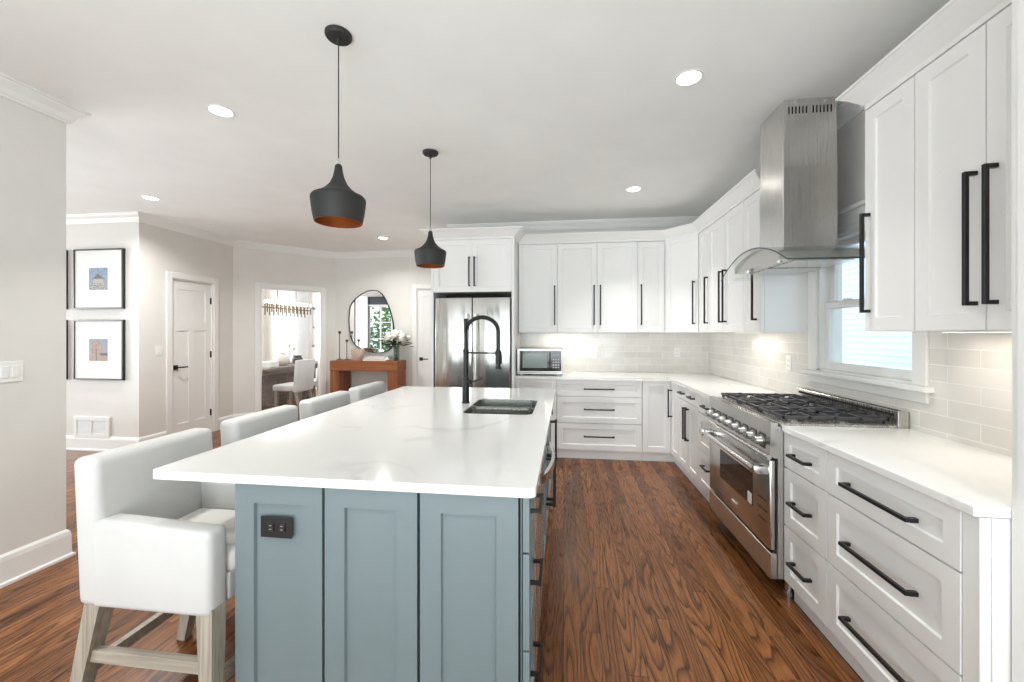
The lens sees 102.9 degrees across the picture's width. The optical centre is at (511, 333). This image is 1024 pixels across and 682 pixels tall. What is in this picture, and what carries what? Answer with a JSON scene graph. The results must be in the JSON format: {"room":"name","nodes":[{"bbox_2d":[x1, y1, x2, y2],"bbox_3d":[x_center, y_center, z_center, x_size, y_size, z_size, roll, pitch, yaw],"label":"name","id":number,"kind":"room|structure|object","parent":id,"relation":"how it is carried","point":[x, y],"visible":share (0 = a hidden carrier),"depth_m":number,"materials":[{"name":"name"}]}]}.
{"room":"kitchen","nodes":[
{"label":"kitchen","id":0,"kind":"room"},
{"bbox_2d":[0,96,65,554],"bbox_3d":[-3.388,-0.004,-1.597,0.150,2.800,8.380,0,0,7],"label":"wall","id":1,"kind":"structure","parent":0,"point":[32,143],"depth_m":2.38,"materials":[{"name":"paint"}]},
{"bbox_2d":[0,361,23,382],"bbox_3d":[-2.815,0.216,2.287,0.010,0.115,0.118,0,0,7],"label":"light switch","id":2,"kind":"object","parent":1,"relation":"attached to","point":[13,371],"visible":1,"depth_m":2.29,"materials":[{"name":"white plastic"}]},
{"bbox_2d":[0,529,75,588],"bbox_3d":[-3.386,1.310,-1.582,0.210,0.172,8.410,0,0,7],"label":"baseboard","id":3,"kind":"structure","parent":1,"relation":"attached to","point":[17,564],"depth_m":2.38,"materials":[{"name":"paint"}]},
{"bbox_2d":[0,72,91,124],"bbox_3d":[-3.382,-1.357,-1.557,0.310,0.095,8.460,0,0,7],"label":"trim","id":4,"kind":"structure","parent":1,"relation":"attached to","point":[12,89],"depth_m":2.38,"materials":[{"name":"paint"}]},
{"bbox_2d":[66,222,128,436],"bbox_3d":[-7.140,-0.004,5.204,5.325,2.800,0.130,0,0,7],"label":"wall","id":5,"kind":"structure","parent":0,"point":[97,398],"depth_m":4.86,"materials":[{"name":"paint"}]},
{"bbox_2d":[66,250,67,308],"bbox_3d":[-5.692,-0.644,4.936,0.705,0.710,0.034,0,0,7],"label":"framed picture","id":6,"kind":"object","parent":5,"relation":"attached to","point":[66,250],"visible":0.12,"depth_m":4.90,"materials":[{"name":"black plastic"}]},
{"bbox_2d":[66,320,67,378],"bbox_3d":[-5.692,0.196,4.936,0.705,0.710,0.034,0,0,7],"label":"framed picture","id":7,"kind":"object","parent":5,"relation":"attached to","point":[66,320],"visible":0.18,"depth_m":4.90,"materials":[{"name":"black plastic"}]},
{"bbox_2d":[73,416,109,437],"bbox_3d":[-5.004,1.116,4.858,0.490,0.250,0.017,0,0,7],"label":"air vent","id":8,"kind":"object","parent":5,"relation":"in","point":[83,426],"visible":1,"depth_m":4.85,"materials":[{"name":"white"}]},
{"bbox_2d":[73,248,124,308],"bbox_3d":[-4.893,-0.644,4.834,0.677,0.710,0.034,0,0,7],"label":"framed picture","id":9,"kind":"object","parent":5,"relation":"attached to","point":[98,274],"visible":1,"depth_m":4.82,"materials":[{"name":"white paper"}]},
{"bbox_2d":[89,268,107,289],"bbox_3d":[-4.894,-0.644,4.826,0.250,0.260,0.003,0,0,7],"label":"photograph","id":10,"kind":"object","parent":9,"relation":"attached to","point":[98,277],"depth_m":4.82},
{"bbox_2d":[73,320,124,379],"bbox_3d":[-4.893,0.196,4.834,0.677,0.710,0.034,0,0,7],"label":"framed picture","id":11,"kind":"object","parent":5,"relation":"attached to","point":[98,345],"visible":1,"depth_m":4.83,"materials":[{"name":"white paper"}]},
{"bbox_2d":[89,339,107,360],"bbox_3d":[-4.894,0.196,4.826,0.250,0.260,0.003,0,0,7],"label":"photograph","id":12,"kind":"object","parent":11,"relation":"attached to","point":[98,348],"depth_m":4.82},
{"bbox_2d":[66,431,165,451],"bbox_3d":[-7.051,1.310,5.273,5.485,0.172,0.350,0,0,7],"label":"baseboard","id":13,"kind":"structure","parent":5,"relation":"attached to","point":[72,443],"depth_m":4.84,"materials":[{"name":"paint"}]},
{"bbox_2d":[129,222,232,437],"bbox_3d":[-4.356,-0.004,5.476,0.130,2.800,1.370,0,0,7],"label":"wall","id":14,"kind":"structure","parent":0,"point":[154,251],"depth_m":5.01,"materials":[{"name":"paint"}]},
{"bbox_2d":[156,346,161,355],"bbox_3d":[-4.343,0.216,5.021,0.010,0.115,0.072,0,0,7],"label":"light switch","id":15,"kind":"object","parent":14,"relation":"attached to","point":[158,348],"visible":1,"depth_m":5.01,"materials":[{"name":"white plastic"}]},
{"bbox_2d":[173,280,211,432],"bbox_3d":[-4.294,0.351,5.500,0.098,2.074,0.599,0,0,7],"label":"door","id":16,"kind":"structure","parent":14,"relation":"in","point":[192,353],"depth_m":5.49,"materials":[{"name":"paint"}]},
{"bbox_2d":[166,271,218,434],"bbox_3d":[-4.343,0.307,5.499,0.150,2.178,0.776,0,0,7],"label":"trim","id":17,"kind":"structure","parent":14,"relation":"attached to","point":[170,276],"depth_m":5.51,"materials":[{"name":"paint"}]},
{"bbox_2d":[219,412,254,429],"bbox_3d":[-4.147,1.310,6.128,0.122,0.172,0.506,0,0,28],"label":"baseboard","id":18,"kind":"structure","parent":14,"relation":"attached to","point":[221,419],"depth_m":6.08,"materials":[{"name":"paint"}]},
{"bbox_2d":[262,290,264,361],"bbox_3d":[-6.643,-0.004,8.553,0.130,2.800,3.900,0,0,7],"label":"wall","id":19,"kind":"structure","parent":0,"point":[263,291],"depth_m":10.41,"materials":[{"name":"paint"}]},
{"bbox_2d":[233,246,334,413],"bbox_3d":[-3.693,-0.004,6.696,1.496,2.800,0.130,0,0,-42],"label":"wall","id":20,"kind":"structure","parent":0,"point":[250,266],"depth_m":6.33,"materials":[{"name":"paint"}]},
{"bbox_2d":[66,211,414,258],"bbox_3d":[-5.044,-1.357,5.588,9.320,0.095,2.082,0,0,-14],"label":"trim","id":21,"kind":"structure","parent":20,"relation":"attached to","point":[114,217],"depth_m":5.69,"materials":[{"name":"paint"}]},
{"bbox_2d":[255,282,325,411],"bbox_3d":[-3.641,0.302,6.730,1.056,2.188,0.150,0,0,-42],"label":"trim","id":22,"kind":"structure","parent":20,"relation":"attached to","point":[259,287],"depth_m":6.63,"materials":[{"name":"paint"}]},
{"bbox_2d":[265,290,317,377],"bbox_3d":[-4.391,-0.004,10.298,3.900,2.800,0.130,0,0,7],"label":"wall","id":23,"kind":"structure","parent":0,"point":[278,329],"depth_m":10.42,"materials":[{"name":"paint"}]},
{"bbox_2d":[293,291,307,358],"bbox_3d":[-5.299,0.136,10.247,0.410,2.480,0.049,0,0,7],"label":"curtain","id":24,"kind":"object","parent":23,"relation":"hanging from","point":[300,324],"visible":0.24,"depth_m":10.25,"materials":[{"name":"white fabric"}]},
{"bbox_2d":[313,307,317,346],"bbox_3d":[-4.838,-0.154,10.350,0.440,1.000,0.040,0,0,7],"label":"window","id":25,"kind":"structure","parent":23,"relation":"in","point":[314,309],"depth_m":10.36,"materials":[{"name":"paint"}]},
{"bbox_2d":[335,257,408,391],"bbox_3d":[-2.417,-0.004,7.128,1.348,2.800,0.130,0,0,7],"label":"wall","id":26,"kind":"structure","parent":0,"point":[389,276],"depth_m":7.06,"materials":[{"name":"paint"}]},
{"bbox_2d":[348,290,394,352],"bbox_3d":[-2.425,-0.203,7.047,0.834,1.092,0.032,0,0,7],"label":"wall mirror","id":27,"kind":"object","parent":26,"relation":"attached to","point":[370,317],"visible":0.87,"depth_m":7.04,"materials":[{"name":"black mirror"}]},
{"bbox_2d":[409,257,430,385],"bbox_3d":[-1.192,-0.004,7.096,1.147,2.800,0.130,0,0,-5],"label":"wall","id":28,"kind":"structure","parent":0,"point":[417,275],"depth_m":6.98,"materials":[{"name":"paint"}]},
{"bbox_2d":[412,284,430,385],"bbox_3d":[-1.259,0.277,7.080,0.916,2.238,0.150,0,0,-5],"label":"trim","id":29,"kind":"structure","parent":28,"relation":"attached to","point":[415,287],"depth_m":6.97,"materials":[{"name":"paint"}]},
{"bbox_2d":[418,290,430,386],"bbox_3d":[-1.248,0.321,7.032,0.739,2.134,0.098,0,0,-5],"label":"door","id":30,"kind":"structure","parent":28,"relation":"in","point":[424,296],"depth_m":7.03,"materials":[{"name":"paint"}]},
{"bbox_2d":[0,389,863,681],"bbox_3d":[-3.600,1.446,2.220,13.500,0.100,16.300,0,0,7],"label":"floor","id":31,"kind":"structure","parent":0,"point":[643,581],"depth_m":2.06,"materials":[{"name":"brown wood"}]},
{"bbox_2d":[70,428,234,681],"bbox_3d":[-1.255,0.917,1.626,0.600,0.967,0.486,0,0,7],"label":"bar stool","id":32,"kind":"object","parent":31,"relation":"on","point":[146,543],"visible":0.74,"depth_m":1.41,"materials":[{"name":"white fabric"}]},
{"bbox_2d":[177,508,234,569],"bbox_3d":[-1.173,0.803,1.615,0.436,0.090,0.316,0,0,7],"label":"seat cushion","id":33,"kind":"object","parent":32,"relation":"on","point":[222,516],"depth_m":1.66,"materials":[{"name":"beige fabric"}]},
{"bbox_2d":[220,405,297,446],"bbox_3d":[-1.178,0.917,2.231,0.600,0.967,0.486,0,0,7],"label":"bar stool","id":34,"kind":"object","parent":31,"relation":"on","point":[239,428],"visible":0.06,"depth_m":2.15,"materials":[{"name":"white fabric"}]},
{"bbox_2d":[262,361,317,406],"bbox_3d":[-4.660,1.014,8.170,1.000,0.765,2.200,0,0,7],"label":"dining table","id":35,"kind":"object","parent":31,"relation":"on","point":[270,377],"visible":0.29,"depth_m":7.77,"materials":[{"name":"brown wood"}]},
{"bbox_2d":[262,361,278,367],"bbox_3d":[-4.509,0.578,7.577,0.220,0.107,0.250,0,0,7],"label":"box","id":36,"kind":"object","parent":35,"relation":"on","point":[266,364],"visible":0.82,"depth_m":7.49,"materials":[{"name":"white"}]},
{"bbox_2d":[274,352,289,365],"bbox_3d":[-4.527,0.506,8.033,0.290,0.250,0.290,0,0,7],"label":"ceramic vase","id":37,"kind":"object","parent":35,"relation":"on","point":[283,358],"visible":0.93,"depth_m":7.95,"materials":[{"name":"white ceramic"}]},
{"bbox_2d":[292,355,302,363],"bbox_3d":[-4.510,0.548,8.565,0.210,0.165,0.210,0,0,7],"label":"pot","id":38,"kind":"object","parent":35,"relation":"on","point":[295,357],"visible":0.76,"depth_m":8.49,"materials":[{"name":"grey ceramic"}]},
{"bbox_2d":[273,359,314,413],"bbox_3d":[-3.911,0.933,7.340,0.516,0.934,0.480,0,0,7],"label":"dining chair","id":39,"kind":"object","parent":31,"relation":"on","point":[304,369],"visible":0.96,"depth_m":7.18,"materials":[{"name":"white fabric"}]},
{"bbox_2d":[299,367,317,402],"bbox_3d":[-3.827,0.933,8.004,0.516,0.934,0.480,0,0,7],"label":"dining chair","id":40,"kind":"object","parent":31,"relation":"on","point":[315,384],"visible":0.2,"depth_m":7.82,"materials":[{"name":"white fabric"}]},
{"bbox_2d":[299,391,349,419],"bbox_3d":[-1.102,0.917,2.836,0.600,0.967,0.486,0,0,7],"label":"bar stool","id":41,"kind":"object","parent":31,"relation":"on","point":[310,407],"visible":0.09,"depth_m":2.75,"materials":[{"name":"white fabric"}]},
{"bbox_2d":[349,381,384,403],"bbox_3d":[-1.025,0.917,3.441,0.600,0.967,0.486,0,0,7],"label":"bar stool","id":42,"kind":"object","parent":31,"relation":"on","point":[358,393],"visible":0.12,"depth_m":3.35,"materials":[{"name":"white fabric"}]},
{"bbox_2d":[330,359,405,392],"bbox_3d":[-2.401,0.923,6.826,1.160,0.945,0.380,0,0,7],"label":"console table","id":43,"kind":"object","parent":31,"relation":"on","point":[340,370],"visible":0.6,"depth_m":6.68,"materials":[{"name":"brown wood"}]},
{"bbox_2d":[336,331,342,359],"bbox_3d":[-2.916,0.206,6.901,0.110,0.490,0.110,0,0,7],"label":"candlestick","id":44,"kind":"object","parent":43,"relation":"on","point":[339,332],"visible":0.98,"depth_m":6.89,"materials":[{"name":"brown metal"}]},
{"bbox_2d":[351,349,364,359],"bbox_3d":[-2.590,0.356,6.850,0.220,0.190,0.220,0,0,7],"label":"pot","id":45,"kind":"object","parent":43,"relation":"on","point":[357,354],"visible":0.98,"depth_m":6.77,"materials":[{"name":"beige ceramic"}]},
{"bbox_2d":[363,358,393,360],"bbox_3d":[-2.223,0.435,6.803,0.440,0.032,0.240,0,0,7],"label":"book","id":46,"kind":"object","parent":43,"relation":"on","point":[390,358],"visible":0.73,"depth_m":6.70,"materials":[{"name":"white paper"}]},
{"bbox_2d":[365,356,392,358],"bbox_3d":[-2.211,0.406,6.802,0.380,0.026,0.240,0,0,7],"label":"book","id":47,"kind":"object","parent":46,"relation":"on","point":[371,357],"visible":0.95,"depth_m":6.70,"materials":[{"name":"white paper"}]},
{"bbox_2d":[378,329,412,358],"bbox_3d":[-1.898,0.192,6.748,0.565,0.517,0.417,0,0,7],"label":"flower arrangement","id":48,"kind":"object","parent":43,"relation":"on","point":[398,334],"visible":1,"depth_m":6.70,"materials":[{"name":"white plant"}]},
{"bbox_2d":[235,419,556,681],"bbox_3d":[-0.284,0.955,2.462,1.087,0.883,2.247,0,0,7],"label":"kitchen island","id":49,"kind":"object","parent":31,"relation":"on","point":[367,585],"visible":0.7,"depth_m":1.36,"materials":[{"name":"paint"}]},
{"bbox_2d":[261,515,291,538],"bbox_3d":[-0.804,0.661,1.391,0.115,0.072,0.009,0,0,7],"label":"wall outlet","id":50,"kind":"object","parent":49,"relation":"attached to","point":[271,526],"visible":1,"depth_m":1.39,"materials":[{"name":"black plastic"}]},
{"bbox_2d":[266,523,273,531],"bbox_3d":[-0.825,0.661,1.391,0.030,0.030,0.004,0,0,7],"label":"socket","id":51,"kind":"object","parent":50,"relation":"attached to","point":[269,526],"depth_m":1.39,"materials":[{"name":"grey plastic"}]},
{"bbox_2d":[277,523,285,532],"bbox_3d":[-0.783,0.661,1.386,0.030,0.030,0.004,0,0,7],"label":"socket","id":52,"kind":"object","parent":50,"relation":"attached to","point":[281,527],"depth_m":1.38,"materials":[{"name":"grey plastic"}]},
{"bbox_2d":[153,386,555,497],"bbox_3d":[-0.448,0.497,2.487,1.377,0.030,2.297,0,0,7],"label":"island countertop","id":53,"kind":"structure","parent":49,"relation":"on","point":[416,439],"depth_m":1.69,"materials":[{"name":"white stone"}]},
{"bbox_2d":[462,315,501,403],"bbox_3d":[-0.206,0.179,2.790,0.292,0.606,0.056,0,0,16],"label":"kitchen faucet","id":54,"kind":"object","parent":53,"relation":"on","point":[465,379],"visible":1,"depth_m":2.80,"materials":[{"name":"black metal"}]},
{"bbox_2d":[463,399,536,414],"bbox_3d":[-0.059,0.594,2.714,0.428,0.214,0.568,0,0,7],"label":"sink","id":55,"kind":"object","parent":53,"relation":"in","point":[483,406],"visible":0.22,"depth_m":2.70,"materials":[{"name":"silver metal"}]},
{"bbox_2d":[534,440,554,670],"bbox_3d":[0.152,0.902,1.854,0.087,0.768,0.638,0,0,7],"label":"dishwasher","id":56,"kind":"object","parent":49,"relation":"in","point":[544,475],"visible":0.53,"depth_m":1.70,"materials":[{"name":"silver metal"}]},
{"bbox_2d":[420,226,524,387],"bbox_3d":[-0.412,0.116,4.885,1.155,2.560,0.788,0,0,7],"label":"tall cabinet","id":57,"kind":"object","parent":31,"relation":"on","point":[480,261],"visible":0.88,"depth_m":4.59,"materials":[{"name":"paint"}]},
{"bbox_2d":[435,296,511,387],"bbox_3d":[-0.410,0.473,4.902,0.865,1.805,0.736,0,0,7],"label":"refrigerator","id":58,"kind":"object","parent":31,"relation":"on","point":[451,312],"visible":0.35,"depth_m":4.60,"materials":[{"name":"silver metal"}]},
{"bbox_2d":[515,379,556,449],"bbox_3d":[0.302,0.954,4.861,0.467,0.884,0.660,0,0,7],"label":"base cabinet","id":59,"kind":"object","parent":31,"relation":"on","point":[519,383],"visible":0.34,"depth_m":4.56,"materials":[{"name":"paint"}]},
{"bbox_2d":[557,379,641,460],"bbox_3d":[0.992,0.954,4.773,0.920,0.884,0.660,0,0,7],"label":"base cabinet","id":60,"kind":"object","parent":31,"relation":"on","point":[597,419],"visible":0.97,"depth_m":4.49,"materials":[{"name":"paint"}]},
{"bbox_2d":[641,381,682,471],"bbox_3d":[1.877,0.954,4.535,0.891,0.884,0.905,0,0,7],"label":"base cabinet","id":61,"kind":"object","parent":31,"relation":"on","point":[659,398],"visible":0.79,"depth_m":4.41,"materials":[{"name":"paint"}]},
{"bbox_2d":[515,372,788,397],"bbox_3d":[1.122,0.497,4.096,2.282,0.030,1.970,0,0,7],"label":"countertop","id":62,"kind":"structure","parent":61,"relation":"on","point":[705,384],"depth_m":4.40,"materials":[{"name":"white stone"}]},
{"bbox_2d":[517,347,562,374],"bbox_3d":[0.338,0.328,4.825,0.523,0.308,0.381,0,0,7],"label":"microwave oven","id":63,"kind":"object","parent":62,"relation":"on","point":[530,360],"visible":1,"depth_m":4.66,"materials":[{"name":"silver metal"}]},
{"bbox_2d":[677,385,703,495],"bbox_3d":[1.909,0.954,3.766,0.632,0.884,0.612,0,0,7],"label":"base cabinet","id":64,"kind":"object","parent":31,"relation":"on","point":[688,411],"visible":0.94,"depth_m":3.77,"materials":[{"name":"paint"}]},
{"bbox_2d":[698,394,711,501],"bbox_3d":[1.842,0.954,3.237,0.632,0.884,0.451,0,0,7],"label":"base cabinet","id":65,"kind":"object","parent":31,"relation":"on","point":[703,402],"visible":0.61,"depth_m":3.37,"materials":[{"name":"paint"}]},
{"bbox_2d":[699,388,908,598],"bbox_3d":[1.707,0.897,2.564,0.734,0.999,0.912,0,0,7],"label":"gas range","id":66,"kind":"object","parent":31,"relation":"on","point":[745,434],"visible":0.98,"depth_m":2.35,"materials":[{"name":"silver metal"}]},
{"bbox_2d":[717,397,896,427],"bbox_3d":[1.742,0.481,2.559,0.557,0.020,0.910,0,0,7],"label":"cooktop","id":67,"kind":"object","parent":66,"relation":"in","point":[779,421],"depth_m":2.18,"materials":[{"name":"black metal"}]},
{"bbox_2d":[784,432,839,652],"bbox_3d":[1.677,0.954,1.929,0.632,0.884,0.352,0,0,7],"label":"base cabinet","id":68,"kind":"object","parent":31,"relation":"on","point":[805,463],"visible":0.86,"depth_m":1.94,"materials":[{"name":"paint"}]},
{"bbox_2d":[827,451,962,681],"bbox_3d":[1.616,0.954,1.452,0.632,0.884,0.606,0,0,7],"label":"base cabinet","id":69,"kind":"object","parent":31,"relation":"on","point":[895,550],"visible":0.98,"depth_m":1.44,"materials":[{"name":"paint"}]},
{"bbox_2d":[782,426,1011,518],"bbox_3d":[1.650,0.497,1.597,0.606,0.030,1.010,0,0,7],"label":"countertop","id":70,"kind":"structure","parent":69,"relation":"on","point":[974,481],"depth_m":1.52,"materials":[{"name":"white stone"}]},
{"bbox_2d":[963,512,1011,681],"bbox_3d":[1.597,0.955,1.122,0.590,0.883,0.048,0,0,7],"label":"end panel","id":71,"kind":"object","parent":31,"relation":"on","point":[987,542],"visible":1,"depth_m":1.13,"materials":[{"name":"paint"}]},
{"bbox_2d":[0,0,949,251],"bbox_3d":[-3.600,-1.454,2.220,13.500,0.100,16.300,0,0,7],"label":"ceiling","id":72,"kind":"structure","parent":0,"point":[531,110],"depth_m":2.44,"materials":[{"name":"paint"}]},
{"bbox_2d":[140,195,160,200],"bbox_3d":[-3.748,-1.401,4.231,0.156,0.006,0.156,0,0,7],"label":"recessed light","id":73,"kind":"object","parent":72,"relation":"in","point":[142,196],"visible":1,"depth_m":4.24,"materials":[{"name":"paint"}]},
{"bbox_2d":[205,104,235,117],"bbox_3d":[-1.839,-1.401,2.576,0.156,0.006,0.156,0,0,7],"label":"recessed light","id":74,"kind":"object","parent":72,"relation":"in","point":[218,110],"visible":1,"depth_m":2.57,"materials":[{"name":"paint"}]},
{"bbox_2d":[262,290,310,317],"bbox_3d":[-4.621,-0.874,8.397,0.132,1.059,1.460,0,0,7],"label":"chandelier","id":75,"kind":"object","parent":72,"relation":"hanging from","point":[274,307],"visible":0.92,"depth_m":8.30,"materials":[{"name":"brown metal"}]},
{"bbox_2d":[310,24,365,227],"bbox_3d":[-0.814,-0.962,1.915,0.244,0.885,0.244,0,0,7],"label":"pendant lamp","id":76,"kind":"object","parent":72,"relation":"hanging from","point":[335,204],"visible":1,"depth_m":1.86,"materials":[{"name":"black metal"}]},
{"bbox_2d":[414,149,445,267],"bbox_3d":[-0.632,-0.962,3.159,0.244,0.885,0.244,0,0,7],"label":"pendant lamp","id":77,"kind":"object","parent":72,"relation":"hanging from","point":[429,255],"visible":1,"depth_m":3.10,"materials":[{"name":"black metal"}]},
{"bbox_2d":[626,186,641,191],"bbox_3d":[1.185,-1.401,3.970,0.156,0.006,0.156,0,0,7],"label":"recessed light","id":78,"kind":"object","parent":72,"relation":"in","point":[633,188],"visible":1,"depth_m":3.97,"materials":[{"name":"paint"}]},
{"bbox_2d":[674,69,703,86],"bbox_3d":[0.972,-1.401,2.243,0.156,0.006,0.156,0,0,7],"label":"recessed light","id":79,"kind":"object","parent":72,"relation":"in","point":[690,77],"visible":1,"depth_m":2.23,"materials":[{"name":"paint"}]},
{"bbox_2d":[721,96,864,280],"bbox_3d":[1.749,-0.895,2.559,0.502,1.018,0.912,0,0,7],"label":"range hood","id":80,"kind":"object","parent":72,"relation":"hanging from","point":[798,139],"visible":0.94,"depth_m":2.44,"materials":[{"name":"silver metal"}]},
{"bbox_2d":[735,247,864,274],"bbox_3d":[1.763,-0.464,2.559,0.455,0.107,0.600,0,0,7],"label":"hood","id":81,"kind":"object","parent":80,"relation":"attached to","point":[764,261],"depth_m":2.41,"materials":[{"name":"clear glass"}]},
{"bbox_2d":[510,226,676,297],"bbox_3d":[0.860,-0.004,5.198,3.400,2.800,0.130,0,0,7],"label":"wall","id":82,"kind":"structure","parent":0,"point":[667,227],"depth_m":5.10,"materials":[{"name":"paint"}]},
{"bbox_2d":[519,244,556,332],"bbox_3d":[0.325,-0.534,4.991,0.461,1.050,0.375,0,0,7],"label":"upper cabinet","id":83,"kind":"object","parent":82,"relation":"attached to","point":[537,263],"visible":0.98,"depth_m":4.85,"materials":[{"name":"paint"}]},
{"bbox_2d":[557,242,637,332],"bbox_3d":[1.011,-0.534,4.904,0.921,1.050,0.375,0,0,7],"label":"upper cabinet","id":84,"kind":"object","parent":82,"relation":"attached to","point":[597,283],"visible":1,"depth_m":4.76,"materials":[{"name":"paint"}]},
{"bbox_2d":[521,333,708,372],"bbox_3d":[1.251,0.226,5.078,2.295,0.580,0.010,0,0,7],"label":"backsplash","id":85,"kind":"structure","parent":82,"relation":"attached to","point":[622,352],"depth_m":5.05,"materials":[{"name":"tile"}]},
{"bbox_2d":[637,241,664,332],"bbox_3d":[1.617,-0.534,4.828,0.297,1.050,0.375,0,0,7],"label":"upper cabinet","id":86,"kind":"object","parent":82,"relation":"attached to","point":[651,254],"visible":0.98,"depth_m":4.69,"materials":[{"name":"paint"}]},
{"bbox_2d":[674,348,679,356],"bbox_3d":[2.011,0.236,4.972,0.072,0.115,0.009,0,0,7],"label":"wall outlet","id":87,"kind":"object","parent":82,"relation":"attached to","point":[676,350],"visible":1,"depth_m":4.97,"materials":[{"name":"white plastic"}]},
{"bbox_2d":[837,110,866,234],"bbox_3d":[2.211,-0.004,2.930,0.150,2.800,4.030,0,0,7],"label":"wall","id":88,"kind":"structure","parent":0,"point":[851,136],"depth_m":2.50,"materials":[{"name":"paint"}]},
{"bbox_2d":[447,101,864,230],"bbox_3d":[0.531,-1.357,3.201,3.250,0.095,3.915,0,0,7],"label":"trim","id":89,"kind":"structure","parent":88,"relation":"attached to","point":[846,111],"depth_m":5.03,"materials":[{"name":"paint"}]},
{"bbox_2d":[664,234,719,332],"bbox_3d":[2.043,-0.534,4.643,0.589,1.050,0.650,0,0,7],"label":"upper cabinet","id":90,"kind":"object","parent":88,"relation":"attached to","point":[682,253],"visible":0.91,"depth_m":4.49,"materials":[{"name":"paint"}]},
{"bbox_2d":[518,168,759,244],"bbox_3d":[1.115,-1.111,4.025,2.276,0.105,2.110,0,0,7],"label":"trim","id":91,"kind":"structure","parent":90,"relation":"on","point":[750,184],"depth_m":4.58,"materials":[{"name":"paint"}]},
{"bbox_2d":[699,227,708,331],"bbox_3d":[2.098,-0.534,4.153,0.358,1.050,0.307,0,0,7],"label":"upper cabinet","id":92,"kind":"object","parent":88,"relation":"attached to","point":[704,235],"visible":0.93,"depth_m":4.14,"materials":[{"name":"paint"}]},
{"bbox_2d":[709,201,743,331],"bbox_3d":[2.029,-0.534,3.615,0.358,1.050,0.775,0,0,7],"label":"upper cabinet","id":93,"kind":"object","parent":88,"relation":"attached to","point":[726,235],"visible":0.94,"depth_m":3.57,"materials":[{"name":"paint"}]},
{"bbox_2d":[734,332,764,332],"bbox_3d":[2.039,-0.006,3.522,0.036,0.006,0.500,0,0,7],"label":"light","id":94,"kind":"object","parent":93,"relation":"attached to","point":[734,332],"visible":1,"depth_m":3.46,"materials":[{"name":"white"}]},
{"bbox_2d":[744,189,807,331],"bbox_3d":[1.962,-0.534,3.083,0.358,1.050,0.293,0,0,7],"label":"upper cabinet","id":95,"kind":"object","parent":88,"relation":"attached to","point":[772,302],"visible":0.57,"depth_m":2.95,"materials":[{"name":"paint"}]},
{"bbox_2d":[786,355,791,370],"bbox_3d":[2.152,0.231,3.175,0.009,0.115,0.072,0,0,7],"label":"wall outlet","id":96,"kind":"object","parent":88,"relation":"attached to","point":[788,358],"visible":1,"depth_m":3.16,"materials":[{"name":"white plastic"}]},
{"bbox_2d":[709,331,1011,456],"bbox_3d":[2.138,0.226,2.993,0.010,0.580,3.905,0,0,7],"label":"backsplash","id":97,"kind":"structure","parent":88,"relation":"attached to","point":[970,374],"depth_m":1.89,"materials":[{"name":"tile"}]},
{"bbox_2d":[801,199,934,403],"bbox_3d":[2.115,-0.214,2.429,0.195,1.110,1.020,0,0,7],"label":"window","id":98,"kind":"structure","parent":88,"relation":"in","point":[825,303],"depth_m":2.60,"materials":[{"name":"paint"}]},
{"bbox_2d":[859,76,920,330],"bbox_3d":[1.798,-0.534,1.785,0.358,1.050,0.276,0,0,7],"label":"upper cabinet","id":99,"kind":"object","parent":88,"relation":"attached to","point":[889,215],"visible":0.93,"depth_m":1.80,"materials":[{"name":"paint"}]},
{"bbox_2d":[915,4,1011,330],"bbox_3d":[1.744,-0.534,1.365,0.358,1.050,0.567,0,0,7],"label":"upper cabinet","id":100,"kind":"object","parent":88,"relation":"attached to","point":[963,98],"visible":1,"depth_m":1.44,"materials":[{"name":"paint"}]},
{"bbox_2d":[835,0,1011,109],"bbox_3d":[1.747,-1.111,1.544,0.398,0.105,0.928,0,0,7],"label":"trim","id":101,"kind":"structure","parent":100,"relation":"on","point":[956,20],"depth_m":1.58,"materials":[{"name":"paint"}]},
{"bbox_2d":[939,331,1011,332],"bbox_3d":[1.801,-0.006,1.486,0.036,0.006,0.500,0,0,7],"label":"light","id":102,"kind":"object","parent":100,"relation":"attached to","point":[939,331],"visible":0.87,"depth_m":1.58,"materials":[{"name":"white plastic"}]},
{"bbox_2d":[942,332,1011,332],"bbox_3d":[1.801,-0.003,1.486,0.024,0.001,0.480,0,0,7],"label":"diffuser","id":103,"kind":"object","parent":102,"relation":"attached to","point":[942,332],"depth_m":1.58,"materials":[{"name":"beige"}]},
{"bbox_2d":[1012,0,1023,681],"bbox_3d":[2.122,-0.004,0.969,1.534,2.800,0.115,0,0,7],"label":"wall","id":104,"kind":"structure","parent":0,"point":[1017,5],"depth_m":1.10,"materials":[{"name":"paint"}]},
{"bbox_3d":[-0.866,1.696,1.118,26.000,0.100,30.000,0,0,7],"label":"ground","id":105,"kind":"structure","parent":0,"visible":0},
{"bbox_2d":[842,242,911,369],"bbox_3d":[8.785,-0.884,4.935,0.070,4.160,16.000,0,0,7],"label":"house","id":106,"kind":"object","parent":105,"relation":"on","point":[887,349],"visible":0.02,"depth_m":11.07,"materials":[{"name":"white"}]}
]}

